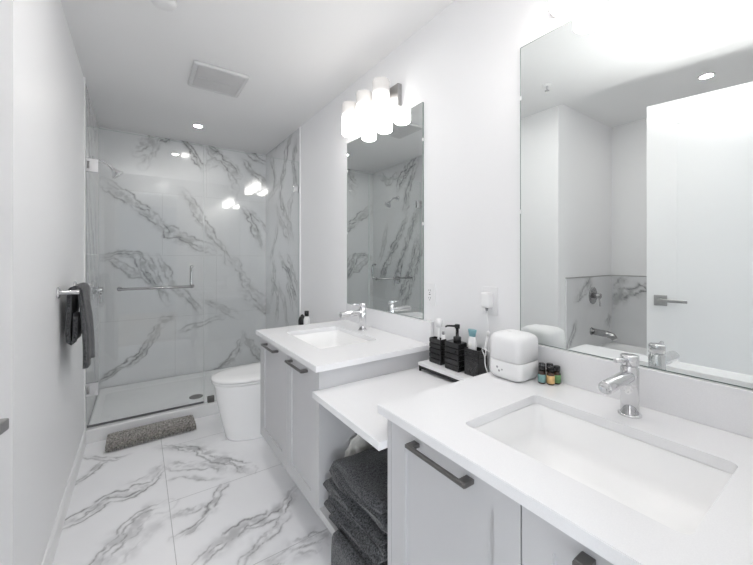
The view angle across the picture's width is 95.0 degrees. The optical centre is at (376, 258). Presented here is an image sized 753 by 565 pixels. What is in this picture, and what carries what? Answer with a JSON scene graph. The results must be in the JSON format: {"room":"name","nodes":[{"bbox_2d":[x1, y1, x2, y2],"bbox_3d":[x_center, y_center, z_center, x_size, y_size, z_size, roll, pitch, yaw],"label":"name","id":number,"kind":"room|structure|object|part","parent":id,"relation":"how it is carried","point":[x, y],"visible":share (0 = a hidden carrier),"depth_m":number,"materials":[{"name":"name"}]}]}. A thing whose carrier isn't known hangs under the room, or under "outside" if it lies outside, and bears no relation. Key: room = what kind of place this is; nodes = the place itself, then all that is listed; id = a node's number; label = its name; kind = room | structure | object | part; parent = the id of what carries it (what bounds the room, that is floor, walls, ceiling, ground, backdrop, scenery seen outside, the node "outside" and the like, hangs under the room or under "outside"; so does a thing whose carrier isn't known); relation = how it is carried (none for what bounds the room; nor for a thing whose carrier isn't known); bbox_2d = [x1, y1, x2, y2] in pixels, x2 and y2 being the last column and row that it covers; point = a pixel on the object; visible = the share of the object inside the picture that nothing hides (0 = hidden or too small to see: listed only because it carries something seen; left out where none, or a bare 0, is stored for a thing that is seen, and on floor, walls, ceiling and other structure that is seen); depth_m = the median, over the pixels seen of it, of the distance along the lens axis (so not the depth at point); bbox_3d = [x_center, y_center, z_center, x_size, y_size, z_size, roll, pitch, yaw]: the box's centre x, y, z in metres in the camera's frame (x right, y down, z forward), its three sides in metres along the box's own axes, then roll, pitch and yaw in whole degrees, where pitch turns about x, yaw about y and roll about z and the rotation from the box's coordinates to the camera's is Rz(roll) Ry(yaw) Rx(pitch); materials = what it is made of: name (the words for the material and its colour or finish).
{"room":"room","nodes":[
{"label":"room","id":0,"kind":"room"},
{"bbox_2d":[0,0,83,564],"bbox_3d":[-1.558,0.015,1.636,0.100,2.471,1.582,0,0,-35],"label":"wall","id":1,"kind":"structure","parent":0,"point":[42,78],"depth_m":1.25,"materials":[{"name":"white paint"}]},
{"bbox_2d":[41,431,85,564],"bbox_3d":[-1.511,1.204,1.667,0.013,0.093,1.580,0,0,-35],"label":"baseboard","id":2,"kind":"structure","parent":1,"relation":"attached to","point":[49,555],"depth_m":1.64,"materials":[{"name":"white paint"}]},
{"bbox_2d":[56,281,91,298],"bbox_3d":[-1.552,0.154,1.784,0.077,0.052,0.552,0,0,-35],"label":"towel bar","id":3,"kind":"object","parent":1,"relation":"attached to","point":[59,292],"visible":0.71,"depth_m":1.57,"materials":[{"name":"silver metal"}]},
{"bbox_2d":[65,282,94,368],"bbox_3d":[-1.495,0.328,1.744,0.099,0.402,0.335,0,0,-35],"label":"hand towel","id":4,"kind":"object","parent":1,"relation":"attached to","point":[78,323],"visible":0.96,"depth_m":1.65,"materials":[{"name":"grey fabric"}]},
{"bbox_2d":[84,77,84,430],"bbox_3d":[-1.964,-0.031,2.318,0.010,2.380,0.014,0,0,-35],"label":"trim","id":5,"kind":"structure","parent":1,"relation":"attached to","point":[84,77],"depth_m":2.31,"materials":[{"name":"white paint"}]},
{"bbox_2d":[85,83,98,427],"bbox_3d":[-2.265,0.014,2.750,0.001,2.471,1.055,0,0,-35],"label":"wall","id":6,"kind":"structure","parent":0,"point":[91,134],"depth_m":2.75,"materials":[{"name":"stone"}]},
{"bbox_2d":[91,281,103,302],"bbox_3d":[-2.207,0.263,2.730,0.071,0.175,0.150,0,0,-35],"label":"shower valve","id":7,"kind":"object","parent":6,"relation":"attached to","point":[94,290],"visible":0.97,"depth_m":2.72,"materials":[{"name":"silver metal"}]},
{"bbox_2d":[91,156,123,178],"bbox_3d":[-2.153,-0.729,2.767,0.203,0.162,0.090,0,0,-35],"label":"shower","id":8,"kind":"object","parent":6,"relation":"attached to","point":[115,173],"visible":0.86,"depth_m":2.77,"materials":[{"name":"silver metal"}]},
{"bbox_3d":[-2.174,-0.752,2.752,0.133,0.077,0.020,0,0,-35],"label":"arm","id":9,"kind":"part","parent":8,"relation":"part of","materials":[{"name":"silver metal"}]},
{"bbox_2d":[85,126,203,427],"bbox_3d":[-1.671,0.124,2.541,0.736,2.058,0.136,0,0,-40],"label":"shower door","id":10,"kind":"structure","parent":6,"relation":"attached to","point":[91,165],"depth_m":2.42,"materials":[{"name":"clear glass"}]},
{"bbox_3d":[-1.681,0.119,2.559,0.720,2.048,0.009,0,0,-35],"label":"glass pane","id":11,"kind":"part","parent":10,"relation":"part of","materials":[{"name":"clear glass"}]},
{"bbox_3d":[-1.475,0.138,2.748,0.019,0.172,0.068,0,0,-35],"label":"pull handle","id":12,"kind":"part","parent":10,"relation":"part of","materials":[{"name":"metal"}]},
{"bbox_2d":[99,127,265,388],"bbox_3d":[-1.933,0.014,3.619,1.534,2.471,0.001,0,0,-35],"label":"wall","id":13,"kind":"structure","parent":0,"point":[175,206],"depth_m":3.53,"materials":[{"name":"stone"}]},
{"bbox_2d":[52,413,332,564],"bbox_3d":[-0.784,1.250,1.953,1.534,0.001,4.046,0,0,-35],"label":"floor","id":14,"kind":"structure","parent":0,"point":[199,496],"depth_m":1.72,"materials":[{"name":"stone"}]},
{"bbox_2d":[105,415,195,451],"bbox_3d":[-1.581,1.222,2.440,0.525,0.053,0.228,0,0,-35],"label":"bath mat","id":15,"kind":"object","parent":14,"relation":"on","point":[129,437],"visible":1,"depth_m":2.40,"materials":[{"name":"grey fabric"}]},
{"bbox_2d":[85,362,258,443],"bbox_3d":[-1.633,1.204,3.184,1.530,0.091,1.052,0,0,-35],"label":"shower pan","id":16,"kind":"object","parent":14,"relation":"on","point":[127,400],"visible":0.68,"depth_m":2.95,"materials":[{"name":"white plastic"}]},
{"bbox_2d":[205,146,298,402],"bbox_3d":[-1.053,0.127,2.992,0.796,2.064,0.023,0,0,-35],"label":"glass screen","id":17,"kind":"object","parent":16,"relation":"on","point":[295,188],"visible":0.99,"depth_m":3.21,"materials":[{"name":"clear glass"}]},
{"bbox_2d":[211,325,295,440],"bbox_3d":[-0.795,0.899,2.580,0.807,0.699,0.382,0,0,-35],"label":"toilet","id":18,"kind":"object","parent":14,"relation":"on","point":[237,389],"visible":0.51,"depth_m":2.34,"materials":[{"name":"ceramic"}]},
{"bbox_3d":[-0.889,0.843,2.515,0.570,0.016,0.368,0,0,-35],"label":"seat","id":19,"kind":"part","parent":18,"relation":"part of","materials":[{"name":"ceramic"}]},
{"bbox_3d":[-0.891,0.819,2.514,0.574,0.026,0.374,0,0,-35],"label":"lid","id":20,"kind":"part","parent":18,"relation":"part of","materials":[{"name":"ceramic"}]},
{"bbox_3d":[-0.836,1.050,2.551,0.680,0.397,0.360,0,0,-35],"label":"bowl","id":21,"kind":"part","parent":18,"relation":"part of","materials":[{"name":"ceramic"}]},
{"bbox_2d":[298,314,304,324],"bbox_3d":[-0.593,0.499,2.755,0.063,0.112,0.064,0,0,-35],"label":"bottle","id":22,"kind":"object","parent":18,"relation":"on","point":[301,318],"visible":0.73,"depth_m":2.73,"materials":[{"name":"black plastic"}]},
{"bbox_2d":[304,311,309,324],"bbox_3d":[-0.548,0.482,2.707,0.048,0.145,0.048,0,0,-35],"label":"bottle","id":23,"kind":"object","parent":18,"relation":"on","point":[306,313],"visible":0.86,"depth_m":2.69,"materials":[{"name":"white plastic"}]},
{"bbox_2d":[61,0,454,154],"bbox_3d":[-0.738,-1.271,1.973,1.634,0.100,4.266,0,0,-35],"label":"ceiling","id":24,"kind":"structure","parent":0,"point":[136,58],"depth_m":2.08,"materials":[{"name":"white paint"}]},
{"bbox_2d":[150,0,176,10],"bbox_3d":[-1.004,-1.209,1.622,0.110,0.024,0.110,0,0,-35],"label":"smoke detector","id":25,"kind":"object","parent":24,"relation":"attached to","point":[166,5],"visible":1,"depth_m":1.62,"materials":[{"name":"white plastic"}]},
{"bbox_2d":[192,124,203,127],"bbox_3d":[-1.640,-1.218,3.169,0.096,0.005,0.096,0,0,-35],"label":"recessed light","id":26,"kind":"object","parent":24,"relation":"in","point":[193,125],"visible":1,"depth_m":3.17,"materials":[{"name":"white plastic"}]},
{"bbox_2d":[188,60,249,97],"bbox_3d":[-1.080,-1.210,2.351,0.334,0.020,0.353,0,0,-35],"label":"ceiling vent","id":27,"kind":"object","parent":24,"relation":"in","point":[205,76],"visible":1,"depth_m":2.31,"materials":[{"name":"grey plastic"}]},
{"bbox_2d":[193,66,243,95],"bbox_3d":[-1.080,-1.208,2.351,0.272,0.011,0.287,0,0,-35],"label":"grille","id":28,"kind":"object","parent":27,"relation":"attached to","point":[205,78],"depth_m":2.34,"materials":[{"name":"white plastic"}]},
{"bbox_2d":[266,128,298,328],"bbox_3d":[-1.002,0.014,3.620,0.001,2.471,1.055,0,0,-35],"label":"wall","id":29,"kind":"structure","parent":0,"point":[281,174],"depth_m":3.58,"materials":[{"name":"stone"}]},
{"bbox_2d":[481,292,492,371],"bbox_3d":[0.472,0.337,1.433,0.038,0.393,0.076,0,0,-35],"label":"charger","id":30,"kind":"object","parent":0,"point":[486,297],"visible":0.88,"depth_m":1.43,"materials":[{"name":"white plastic"}]},
{"bbox_3d":[0.485,0.375,1.431,0.020,0.316,0.058,0,0,-35],"label":"cord","id":31,"kind":"part","parent":30,"relation":"part of","materials":[{"name":"white plastic"}]},
{"bbox_2d":[301,0,751,389],"bbox_3d":[0.221,0.015,1.933,0.100,2.471,3.112,0,0,-35],"label":"wall","id":32,"kind":"structure","parent":0,"point":[463,64],"depth_m":1.62,"materials":[{"name":"white paint"}]},
{"bbox_2d":[299,127,300,316],"bbox_3d":[-0.706,-0.031,3.185,0.010,2.380,0.014,0,0,-35],"label":"trim","id":33,"kind":"structure","parent":32,"relation":"attached to","point":[299,127],"depth_m":3.18,"materials":[{"name":"white paint"}]},
{"bbox_2d":[319,506,337,534],"bbox_3d":[0.155,0.805,1.389,0.621,0.490,0.469,0,0,-35],"label":"open shelf unit","id":34,"kind":"object","parent":32,"relation":"attached to","point":[324,514],"visible":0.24,"depth_m":1.36,"materials":[{"name":"paint"}]},
{"bbox_2d":[331,529,366,564],"bbox_3d":[-0.070,1.082,1.154,0.040,0.156,0.290,0,0,-35],"label":"towel","id":35,"kind":"object","parent":34,"relation":"hanging from","point":[343,552],"visible":1,"depth_m":1.21,"materials":[{"name":"grey fabric"}]},
{"bbox_2d":[324,499,387,564],"bbox_3d":[0.059,0.976,1.302,0.385,0.081,0.418,0,0,-35],"label":"folded towel","id":36,"kind":"object","parent":34,"relation":"on","point":[335,516],"visible":0.06,"depth_m":1.25,"materials":[{"name":"grey fabric"}]},
{"bbox_2d":[323,477,387,564],"bbox_3d":[0.048,0.891,1.302,0.384,0.081,0.393,0,0,-35],"label":"folded towel","id":37,"kind":"object","parent":36,"relation":"on","point":[370,537],"visible":0.12,"depth_m":1.15,"materials":[{"name":"grey fabric"}]},
{"bbox_2d":[329,447,387,534],"bbox_3d":[0.058,0.802,1.278,0.374,0.088,0.373,0,0,-35],"label":"folded towel","id":38,"kind":"object","parent":37,"relation":"on","point":[362,476],"visible":0.37,"depth_m":1.22,"materials":[{"name":"grey fabric"}]},
{"bbox_2d":[344,434,372,456],"bbox_3d":[-0.054,0.879,1.495,0.208,0.276,0.039,0,0,-35],"label":"cloth","id":39,"kind":"object","parent":34,"relation":"on","point":[358,444],"visible":0.27,"depth_m":1.47,"materials":[{"name":"fabric"}]},
{"bbox_2d":[312,367,453,450],"bbox_3d":[0.142,0.547,1.381,0.653,0.025,0.469,0,0,-35],"label":"countertop","id":40,"kind":"structure","parent":34,"relation":"on","point":[355,404],"depth_m":1.35,"materials":[{"name":"white stone"}]},
{"bbox_2d":[418,359,471,381],"bbox_3d":[0.343,0.514,1.542,0.112,0.041,0.350,0,0,-35],"label":"tray","id":41,"kind":"object","parent":40,"relation":"on","point":[440,370],"visible":0.44,"depth_m":1.54,"materials":[{"name":"white plastic"}]},
{"bbox_2d":[429,336,445,364],"bbox_3d":[0.290,0.434,1.632,0.040,0.118,0.078,0,0,-35],"label":"toothbrush holder","id":42,"kind":"object","parent":41,"relation":"on","point":[437,347],"visible":0.81,"depth_m":1.61,"materials":[{"name":"black plastic"}]},
{"bbox_2d":[435,318,441,339],"bbox_3d":[0.295,0.383,1.631,0.031,0.205,0.032,0,0,-35],"label":"toothbrush","id":43,"kind":"object","parent":42,"relation":"in","point":[438,320],"visible":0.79,"depth_m":1.62,"materials":[{"name":"white plastic"}]},
{"bbox_2d":[441,331,444,339],"bbox_3d":[0.312,0.412,1.616,0.018,0.146,0.020,0,0,-35],"label":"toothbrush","id":44,"kind":"object","parent":42,"relation":"in","point":[443,332],"visible":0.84,"depth_m":1.61,"materials":[{"name":"white plastic"}]},
{"bbox_3d":[0.343,0.516,1.542,0.106,0.013,0.340,0,0,-35],"label":"frame","id":45,"kind":"part","parent":41,"relation":"part of","materials":[{"name":"black metal"}]},
{"bbox_2d":[445,324,466,371],"bbox_3d":[0.349,0.392,1.536,0.068,0.202,0.082,0,0,-35],"label":"soap dispenser","id":46,"kind":"object","parent":41,"relation":"on","point":[454,348],"visible":0.9,"depth_m":1.52,"materials":[{"name":"black plastic"}]},
{"bbox_2d":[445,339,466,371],"bbox_3d":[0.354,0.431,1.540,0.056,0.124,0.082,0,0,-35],"label":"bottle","id":47,"kind":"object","parent":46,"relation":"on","point":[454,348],"depth_m":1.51,"materials":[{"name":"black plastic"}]},
{"bbox_2d":[464,347,486,376],"bbox_3d":[0.422,0.437,1.465,0.057,0.112,0.078,0,0,-35],"label":"cup","id":48,"kind":"object","parent":41,"relation":"on","point":[474,365],"visible":0.83,"depth_m":1.44,"materials":[{"name":"black plastic"}]},
{"bbox_2d":[468,329,476,350],"bbox_3d":[0.409,0.394,1.472,0.026,0.184,0.042,0,0,-35],"label":"lotion bottle","id":49,"kind":"object","parent":48,"relation":"in","point":[472,344],"visible":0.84,"depth_m":1.46,"materials":[{"name":"white plastic"}]},
{"bbox_2d":[484,331,489,357],"bbox_3d":[0.452,0.394,1.447,0.047,0.186,0.017,0,0,33],"label":"toothbrush","id":50,"kind":"object","parent":48,"relation":"in","point":[487,332],"visible":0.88,"depth_m":1.44,"materials":[{"name":"white plastic"}]},
{"bbox_3d":[0.450,0.403,1.449,0.041,0.167,0.017,0,0,33],"label":"brush handle","id":51,"kind":"part","parent":50,"relation":"part of","materials":[{"name":"white plastic"}]},
{"bbox_2d":[481,348,489,372],"bbox_3d":[0.451,0.448,1.373,0.045,0.169,0.105,0,0,-35],"label":"cable","id":52,"kind":"object","parent":40,"relation":"on","point":[482,348],"visible":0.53,"depth_m":1.40,"materials":[{"name":"white plastic"}]},
{"bbox_2d":[260,337,429,516],"bbox_3d":[-0.227,0.755,1.912,0.655,0.599,0.822,0,0,-35],"label":"vanity cabinet","id":53,"kind":"object","parent":32,"relation":"attached to","point":[306,438],"visible":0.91,"depth_m":1.59,"materials":[{"name":"paint"}]},
{"bbox_3d":[-0.588,0.488,1.889,0.034,0.011,0.205,0,0,-35],"label":"handle","id":54,"kind":"part","parent":53,"relation":"part of","materials":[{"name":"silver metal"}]},
{"bbox_3d":[-0.561,0.757,1.898,0.020,0.592,0.426,0,0,-35],"label":"door","id":55,"kind":"part","parent":53,"relation":"part of","materials":[{"name":"paint"}]},
{"bbox_3d":[-0.369,0.488,1.571,0.034,0.011,0.200,0,0,-35],"label":"handle","id":56,"kind":"part","parent":53,"relation":"part of","materials":[{"name":"silver metal"}]},
{"bbox_3d":[-0.338,0.757,1.575,0.020,0.592,0.354,0,0,-35],"label":"door","id":57,"kind":"part","parent":53,"relation":"part of","materials":[{"name":"paint"}]},
{"bbox_2d":[256,304,432,372],"bbox_3d":[-0.221,0.387,1.915,0.645,0.138,0.860,0,0,-35],"label":"countertop","id":58,"kind":"structure","parent":53,"relation":"on","point":[387,334],"depth_m":1.78,"materials":[{"name":"white stone"}]},
{"bbox_2d":[293,330,366,348],"bbox_3d":[-0.262,0.515,1.933,0.378,0.118,0.500,0,0,-35],"label":"sink","id":59,"kind":"object","parent":58,"relation":"in","point":[325,339],"visible":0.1,"depth_m":2.14,"materials":[{"name":"ceramic"}]},
{"bbox_2d":[339,302,366,330],"bbox_3d":[-0.135,0.348,2.051,0.180,0.165,0.055,0,0,-35],"label":"faucet","id":60,"kind":"object","parent":58,"relation":"on","point":[361,312],"visible":1,"depth_m":2.06,"materials":[{"name":"silver metal"}]},
{"bbox_3d":[-0.151,0.324,2.039,0.141,0.038,0.034,0,0,-35],"label":"spout","id":61,"kind":"part","parent":60,"relation":"part of","materials":[{"name":"silver metal"}]},
{"bbox_2d":[342,77,401,137],"bbox_3d":[-0.062,-0.920,2.138,0.134,0.208,0.532,0,0,-35],"label":"vanity light","id":62,"kind":"object","parent":32,"relation":"attached to","point":[369,107],"visible":1,"depth_m":2.08,"materials":[{"name":"white glass"}]},
{"bbox_3d":[-0.179,-0.920,2.277,0.100,0.208,0.100,0,0,-35],"label":"lamp shade","id":63,"kind":"part","parent":62,"relation":"part of","materials":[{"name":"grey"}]},
{"bbox_3d":[-0.076,-0.920,2.129,0.100,0.208,0.100,0,0,-35],"label":"lamp shade","id":64,"kind":"part","parent":62,"relation":"part of","materials":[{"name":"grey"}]},
{"bbox_3d":[0.026,-0.920,1.980,0.100,0.208,0.100,0,0,-35],"label":"lamp shade","id":65,"kind":"part","parent":62,"relation":"part of","materials":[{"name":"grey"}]},
{"bbox_2d":[346,102,423,318],"bbox_3d":[0.018,-0.252,2.131,0.009,1.138,0.810,0,0,-35],"label":"wall mirror","id":66,"kind":"object","parent":32,"relation":"attached to","point":[385,170],"visible":1,"depth_m":2.05,"materials":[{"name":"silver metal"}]},
{"bbox_2d":[346,304,432,343],"bbox_3d":[0.037,0.374,2.093,0.019,0.112,0.860,0,0,-35],"label":"backsplash","id":67,"kind":"structure","parent":32,"relation":"attached to","point":[417,329],"depth_m":1.96,"materials":[{"name":"white stone"}]},
{"bbox_2d":[425,283,435,305],"bbox_3d":[0.274,0.181,1.760,0.009,0.114,0.073,0,0,-35],"label":"wall outlet","id":68,"kind":"object","parent":32,"relation":"attached to","point":[430,288],"visible":1,"depth_m":1.75,"materials":[{"name":"white plastic"}]},
{"bbox_2d":[427,288,431,300],"bbox_3d":[0.272,0.181,1.758,0.002,0.068,0.034,0,0,-35],"label":"socket","id":69,"kind":"object","parent":68,"relation":"attached to","point":[429,290],"depth_m":1.76,"materials":[{"name":"white plastic"}]},
{"bbox_2d":[483,286,497,315],"bbox_3d":[0.480,0.177,1.461,0.009,0.119,0.076,0,0,-35],"label":"wall outlet","id":70,"kind":"object","parent":32,"relation":"attached to","point":[494,310],"visible":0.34,"depth_m":1.45,"materials":[{"name":"white plastic"}]},
{"bbox_2d":[388,420,612,564],"bbox_3d":[0.498,0.755,0.861,0.655,0.599,0.788,0,0,-35],"label":"vanity cabinet","id":71,"kind":"object","parent":32,"relation":"attached to","point":[440,512],"visible":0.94,"depth_m":0.81,"materials":[{"name":"paint"}]},
{"bbox_3d":[0.144,0.488,0.828,0.034,0.011,0.200,0,0,-35],"label":"handle","id":72,"kind":"part","parent":71,"relation":"part of","materials":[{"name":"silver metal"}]},
{"bbox_3d":[0.169,0.757,0.839,0.020,0.592,0.411,0,0,-35],"label":"door","id":73,"kind":"part","parent":71,"relation":"part of","materials":[{"name":"paint"}]},
{"bbox_2d":[378,344,752,564],"bbox_3d":[0.498,0.387,0.872,0.645,0.138,0.806,0,0,-35],"label":"countertop","id":74,"kind":"structure","parent":71,"relation":"on","point":[707,422],"depth_m":0.82,"materials":[{"name":"white stone"}]},
{"bbox_2d":[490,329,537,381],"bbox_3d":[0.502,0.347,1.261,0.132,0.167,0.131,0,0,-35],"label":"diffuser","id":75,"kind":"object","parent":74,"relation":"on","point":[513,353],"visible":0.99,"depth_m":1.21,"materials":[{"name":"white plastic"}]},
{"bbox_3d":[0.502,0.314,1.261,0.131,0.098,0.131,0,0,-35],"label":"lid","id":76,"kind":"part","parent":75,"relation":"part of","materials":[{"name":"white plastic"}]},
{"bbox_2d":[538,364,545,383],"bbox_3d":[0.573,0.400,1.195,0.025,0.061,0.025,0,0,-35],"label":"oil bottle","id":77,"kind":"object","parent":74,"relation":"on","point":[541,373],"visible":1,"depth_m":1.19,"materials":[{"name":"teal glass"}]},
{"bbox_3d":[0.573,0.408,1.195,0.024,0.044,0.024,0,0,-35],"label":"bottle glass","id":78,"kind":"part","parent":77,"relation":"part of","materials":[{"name":"teal glass"}]},
{"bbox_2d":[546,363,552,380],"bbox_3d":[0.611,0.400,1.217,0.025,0.061,0.025,0,0,-35],"label":"oil bottle","id":79,"kind":"object","parent":74,"relation":"on","point":[547,364],"visible":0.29,"depth_m":1.22,"materials":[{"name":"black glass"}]},
{"bbox_2d":[547,366,554,385],"bbox_3d":[0.597,0.400,1.182,0.025,0.061,0.025,0,0,-35],"label":"oil bottle","id":80,"kind":"object","parent":74,"relation":"on","point":[550,369],"visible":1,"depth_m":1.17,"materials":[{"name":"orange glass"}]},
{"bbox_2d":[553,365,560,384],"bbox_3d":[0.622,0.400,1.190,0.025,0.061,0.025,0,0,-35],"label":"oil bottle","id":81,"kind":"object","parent":74,"relation":"on","point":[557,373],"visible":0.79,"depth_m":1.18,"materials":[{"name":"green glass"}]},
{"bbox_3d":[0.622,0.408,1.190,0.024,0.044,0.024,0,0,-35],"label":"bottle glass","id":82,"kind":"part","parent":81,"relation":"part of","materials":[{"name":"green glass"}]},
{"bbox_2d":[474,403,732,534],"bbox_3d":[0.494,0.515,0.813,0.376,0.118,0.492,0,0,-35],"label":"sink","id":83,"kind":"object","parent":74,"relation":"in","point":[677,491],"visible":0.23,"depth_m":0.88,"materials":[{"name":"ceramic"}]},
{"bbox_2d":[598,353,641,418],"bbox_3d":[0.649,0.348,0.918,0.180,0.165,0.055,0,0,-35],"label":"faucet","id":84,"kind":"object","parent":74,"relation":"on","point":[626,380],"visible":1,"depth_m":0.93,"materials":[{"name":"silver metal"}]},
{"bbox_3d":[0.633,0.324,0.907,0.141,0.038,0.034,0,0,-35],"label":"spout","id":85,"kind":"part","parent":84,"relation":"part of","materials":[{"name":"silver metal"}]},
{"bbox_3d":[0.662,0.275,0.932,0.059,0.017,0.012,0,0,-27],"label":"lever","id":86,"kind":"part","parent":84,"relation":"part of","materials":[{"name":"silver metal"}]},
{"bbox_3d":[0.382,0.757,0.529,0.020,0.592,0.335,0,0,-35],"label":"door","id":87,"kind":"part","parent":71,"relation":"part of","materials":[{"name":"paint"}]},
{"bbox_3d":[0.382,0.488,0.482,0.034,0.011,0.195,0,0,-35],"label":"handle","id":88,"kind":"part","parent":71,"relation":"part of","materials":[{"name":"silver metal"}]},
{"bbox_2d":[550,0,583,17],"bbox_3d":[0.734,-0.920,0.982,0.134,0.208,0.532,0,0,-35],"label":"vanity light","id":89,"kind":"object","parent":32,"relation":"attached to","point":[558,8],"visible":1,"depth_m":1.12,"materials":[{"name":"white glass"}]},
{"bbox_2d":[518,0,752,389],"bbox_3d":[0.770,-0.252,1.040,0.009,1.138,0.750,0,0,-35],"label":"wall mirror","id":90,"kind":"object","parent":32,"relation":"attached to","point":[636,210],"visible":0.94,"depth_m":1.01,"materials":[{"name":"silver metal"}]},
{"bbox_2d":[537,344,752,438],"bbox_3d":[0.756,0.374,1.049,0.019,0.112,0.806,0,0,-35],"label":"backsplash","id":91,"kind":"structure","parent":32,"relation":"attached to","point":[729,408],"depth_m":0.95,"materials":[{"name":"white stone"}]},
{"bbox_3d":[-0.043,-0.010,-0.066,2.603,2.521,0.120,0,0,-35],"label":"wall","id":92,"kind":"structure","parent":0,"visible":0},
{"bbox_2d":[0,418,8,434],"bbox_3d":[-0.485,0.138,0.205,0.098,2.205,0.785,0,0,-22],"label":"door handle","id":93,"kind":"structure","parent":92,"relation":"in","point":[4,423],"depth_m":0.52,"materials":[{"name":"grey metal"}]}
]}

